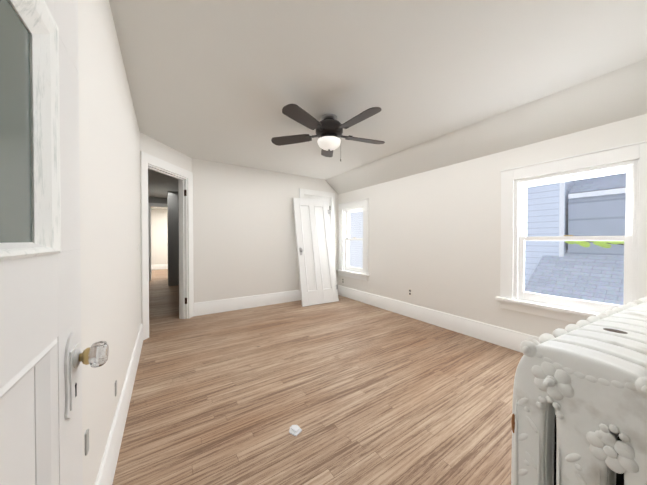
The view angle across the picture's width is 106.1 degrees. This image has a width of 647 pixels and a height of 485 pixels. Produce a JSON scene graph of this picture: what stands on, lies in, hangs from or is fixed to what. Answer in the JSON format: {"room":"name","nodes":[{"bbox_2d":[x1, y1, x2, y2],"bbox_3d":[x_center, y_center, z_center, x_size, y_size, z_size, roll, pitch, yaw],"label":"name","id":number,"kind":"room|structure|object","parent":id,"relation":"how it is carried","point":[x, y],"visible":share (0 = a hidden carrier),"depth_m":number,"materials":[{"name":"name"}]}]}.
{"room":"empty bedroom","nodes":[
{"label":"empty bedroom","id":0,"kind":"room"},
{"bbox_2d":[78,0,140,484],"bbox_3d":[-0.863,-0.045,0.619,0.300,2.390,5.127,0,1,-33],"label":"wall","id":1,"kind":"structure","parent":0,"point":[109,162],"depth_m":1.15,"materials":[{"name":"white paint"}]},
{"bbox_2d":[0,0,108,484],"bbox_3d":[-0.314,0.134,0.220,0.090,2.030,0.754,0,1,-33],"label":"entry door","id":2,"kind":"structure","parent":1,"relation":"in","point":[43,358],"depth_m":0.37,"materials":[{"name":"white paint"}]},
{"bbox_2d":[85,429,88,455],"bbox_3d":[-0.826,0.696,0.849,0.006,0.075,0.030,0,1,-33],"label":"electrical outlet","id":3,"kind":"object","parent":1,"relation":"attached to","point":[86,441],"visible":0.96,"depth_m":0.84,"materials":[{"name":"grey plastic"}]},
{"bbox_2d":[115,380,116,395],"bbox_3d":[-1.148,0.806,1.345,0.006,0.075,0.030,0,1,-33],"label":"electrical outlet","id":4,"kind":"object","parent":1,"relation":"attached to","point":[115,387],"visible":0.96,"depth_m":1.34,"materials":[{"name":"grey plastic"}]},
{"bbox_2d":[95,323,142,484],"bbox_3d":[-1.095,1.044,1.280,0.020,0.200,3.630,0,1,-33],"label":"baseboard","id":5,"kind":"structure","parent":1,"relation":"attached to","point":[106,473],"depth_m":1.35,"materials":[{"name":"white paint"}]},
{"bbox_2d":[148,197,166,207],"bbox_3d":[-4.759,-0.111,7.146,1.140,2.390,0.120,0,1,-33],"label":"wall","id":6,"kind":"structure","parent":0,"point":[157,200],"depth_m":7.04,"materials":[{"name":"grey paint"}]},
{"bbox_2d":[148,203,166,280],"bbox_3d":[-4.734,-0.026,7.145,0.760,2.220,0.150,0,1,-33],"label":"trim","id":7,"kind":"structure","parent":6,"relation":"attached to","point":[149,211],"depth_m":6.94,"materials":[{"name":"white paint"}]},
{"bbox_2d":[151,208,167,264],"bbox_3d":[-5.358,-0.143,10.336,3.460,2.390,0.120,0,1,-33],"label":"wall","id":8,"kind":"structure","parent":0,"point":[159,240],"depth_m":9.54,"materials":[{"name":"white paint"}]},
{"bbox_2d":[151,264,167,269],"bbox_3d":[-5.320,0.952,10.289,3.220,0.200,0.020,0,1,-33],"label":"baseboard","id":9,"kind":"structure","parent":8,"relation":"attached to","point":[153,267],"depth_m":9.53,"materials":[{"name":"white paint"}]},
{"bbox_2d":[140,132,191,256],"bbox_3d":[-2.100,-0.071,3.238,0.120,2.390,0.901,0,1,7],"label":"wall","id":10,"kind":"structure","parent":0,"point":[155,148],"depth_m":3.12,"materials":[{"name":"white paint"}]},
{"bbox_2d":[140,151,193,339],"bbox_3d":[-2.100,0.039,3.238,0.160,2.170,0.895,0,1,7],"label":"door frame","id":11,"kind":"structure","parent":10,"relation":"attached to","point":[184,177],"depth_m":3.54,"materials":[{"name":"white paint"}]},
{"bbox_2d":[167,191,178,285],"bbox_3d":[-3.267,-0.094,5.516,0.420,2.390,4.240,0,1,-33],"label":"wall","id":12,"kind":"structure","parent":0,"point":[173,234],"depth_m":6.15,"materials":[{"name":"grey paint"}]},
{"bbox_2d":[192,158,337,302],"bbox_3d":[-0.846,-0.084,4.492,2.982,2.390,0.120,0,1,-33],"label":"wall","id":13,"kind":"structure","parent":0,"point":[244,239],"depth_m":4.10,"materials":[{"name":"white paint"}]},
{"bbox_2d":[194,290,299,315],"bbox_3d":[-1.215,1.014,4.179,1.795,0.200,0.020,0,1,-33],"label":"baseboard","id":14,"kind":"structure","parent":13,"relation":"attached to","point":[216,306],"depth_m":4.09,"materials":[{"name":"white paint"}]},
{"bbox_2d":[299,189,334,299],"bbox_3d":[-0.145,0.036,4.939,0.840,2.140,0.140,0,1,-33],"label":"door frame","id":15,"kind":"structure","parent":13,"relation":"attached to","point":[329,197],"depth_m":5.02,"materials":[{"name":"white paint"}]},
{"bbox_2d":[112,269,523,484],"bbox_3d":[-2.171,1.168,4.835,5.300,0.120,13.800,0,1,-33],"label":"floor","id":16,"kind":"structure","parent":0,"point":[358,392],"depth_m":1.75,"materials":[{"name":"brown wood"}]},
{"bbox_2d":[289,425,301,435],"bbox_3d":[-0.172,1.130,1.471,0.071,0.022,0.082,0,1,-33],"label":"debris","id":17,"kind":"object","parent":16,"relation":"on","point":[295,430],"visible":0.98,"depth_m":1.46,"materials":[{"name":"white"}]},
{"bbox_2d":[293,198,338,306],"bbox_3d":[-0.143,0.137,4.560,0.770,1.945,0.470,0,1,-33],"label":"door","id":18,"kind":"structure","parent":16,"relation":"on","point":[317,273],"depth_m":4.53,"materials":[{"name":"white paint"}]},
{"bbox_2d":[511,296,646,484],"bbox_3d":[0.945,0.681,0.699,1.098,0.945,0.225,0,1,-27],"label":"radiator","id":19,"kind":"object","parent":16,"relation":"on","point":[579,413],"visible":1,"depth_m":0.47,"materials":[{"name":"metal"}]},
{"bbox_2d":[109,0,646,208],"bbox_3d":[-2.171,-1.342,4.810,5.300,0.120,13.800,0,1,-33],"label":"ceiling","id":20,"kind":"structure","parent":0,"point":[223,81],"depth_m":1.72,"materials":[{"name":"white paint"}]},
{"bbox_2d":[271,104,384,160],"bbox_3d":[0.090,-1.036,2.430,1.222,0.445,1.195,0,1,-33],"label":"fan","id":21,"kind":"object","parent":20,"relation":"hanging from","point":[328,128],"visible":1,"depth_m":2.35,"materials":[{"name":"black metal"}]},
{"bbox_2d":[325,58,646,194],"bbox_3d":[1.380,-1.131,3.211,0.341,0.271,4.441,0,1,-33],"label":"ceiling","id":22,"kind":"structure","parent":0,"point":[620,94],"depth_m":2.34,"materials":[{"name":"white paint"}]},
{"bbox_2d":[338,114,646,336],"bbox_3d":[1.552,-0.073,3.405,0.150,2.390,4.560,0,1,-33],"label":"wall","id":23,"kind":"structure","parent":0,"point":[434,239],"depth_m":3.08,"materials":[{"name":"white paint"}]},
{"bbox_2d":[336,198,368,280],"bbox_3d":[0.621,-0.055,4.798,0.250,1.496,0.930,0,1,-33],"label":"window","id":24,"kind":"structure","parent":23,"relation":"in","point":[345,269],"depth_m":4.86,"materials":[{"name":"white paint"}]},
{"bbox_2d":[408,288,411,295],"bbox_3d":[1.300,0.748,3.656,0.008,0.115,0.070,0,1,-33],"label":"electrical outlet","id":25,"kind":"object","parent":23,"relation":"attached to","point":[409,291],"visible":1,"depth_m":3.66,"materials":[{"name":"white plastic"}]},
{"bbox_2d":[338,285,538,352],"bbox_3d":[1.481,1.023,3.370,0.020,0.200,4.320,0,1,-33],"label":"baseboard","id":26,"kind":"structure","parent":23,"relation":"attached to","point":[505,337],"depth_m":3.16,"materials":[{"name":"white paint"}]},
{"bbox_2d":[495,140,646,322],"bbox_3d":[2.276,-0.029,2.259,0.250,1.496,1.094,0,1,-33],"label":"window","id":27,"kind":"structure","parent":23,"relation":"in","point":[514,296],"depth_m":2.21,"materials":[{"name":"white paint"}]},
{"label":"outside","id":28,"kind":"structure","parent":0,"visible":0},
{"bbox_2d":[349,211,362,267],"bbox_3d":[4.828,-1.268,12.296,4.400,6.600,6.900,0,1,-33],"label":"house","id":29,"kind":"structure","parent":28,"point":[354,232],"depth_m":13.29,"materials":[{"name":"white"}]},
{"bbox_2d":[525,180,575,284],"bbox_3d":[3.749,-1.159,6.512,1.325,6.500,4.215,0,1,-33],"label":"house","id":30,"kind":"structure","parent":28,"point":[552,215],"depth_m":4.63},
{"bbox_2d":[565,241,623,247],"bbox_3d":[4.494,1.012,3.515,0.225,2.218,1.572,0,1,-33],"label":"tree","id":31,"kind":"object","parent":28,"point":[586,243],"depth_m":3.79,"materials":[{"name":"green plant"}]},
{"bbox_2d":[568,188,625,255],"bbox_3d":[6.936,0.650,1.663,1.300,2.980,7.350,0,1,-33],"label":"house","id":32,"kind":"structure","parent":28,"point":[588,224],"depth_m":4.12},
{"bbox_2d":[525,250,623,304],"bbox_3d":[5.245,1.035,0.762,3.395,0.060,7.680,-34,18,-28],"label":"roof","id":33,"kind":"structure","parent":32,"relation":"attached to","point":[584,291],"depth_m":3.89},
{"bbox_2d":[569,173,625,193],"bbox_3d":[7.965,-1.966,2.302,4.313,0.060,7.340,-36,19,-27],"label":"roof","id":34,"kind":"structure","parent":32,"relation":"on","point":[601,183],"depth_m":4.21,"materials":[{"name":"grey"}]}
]}

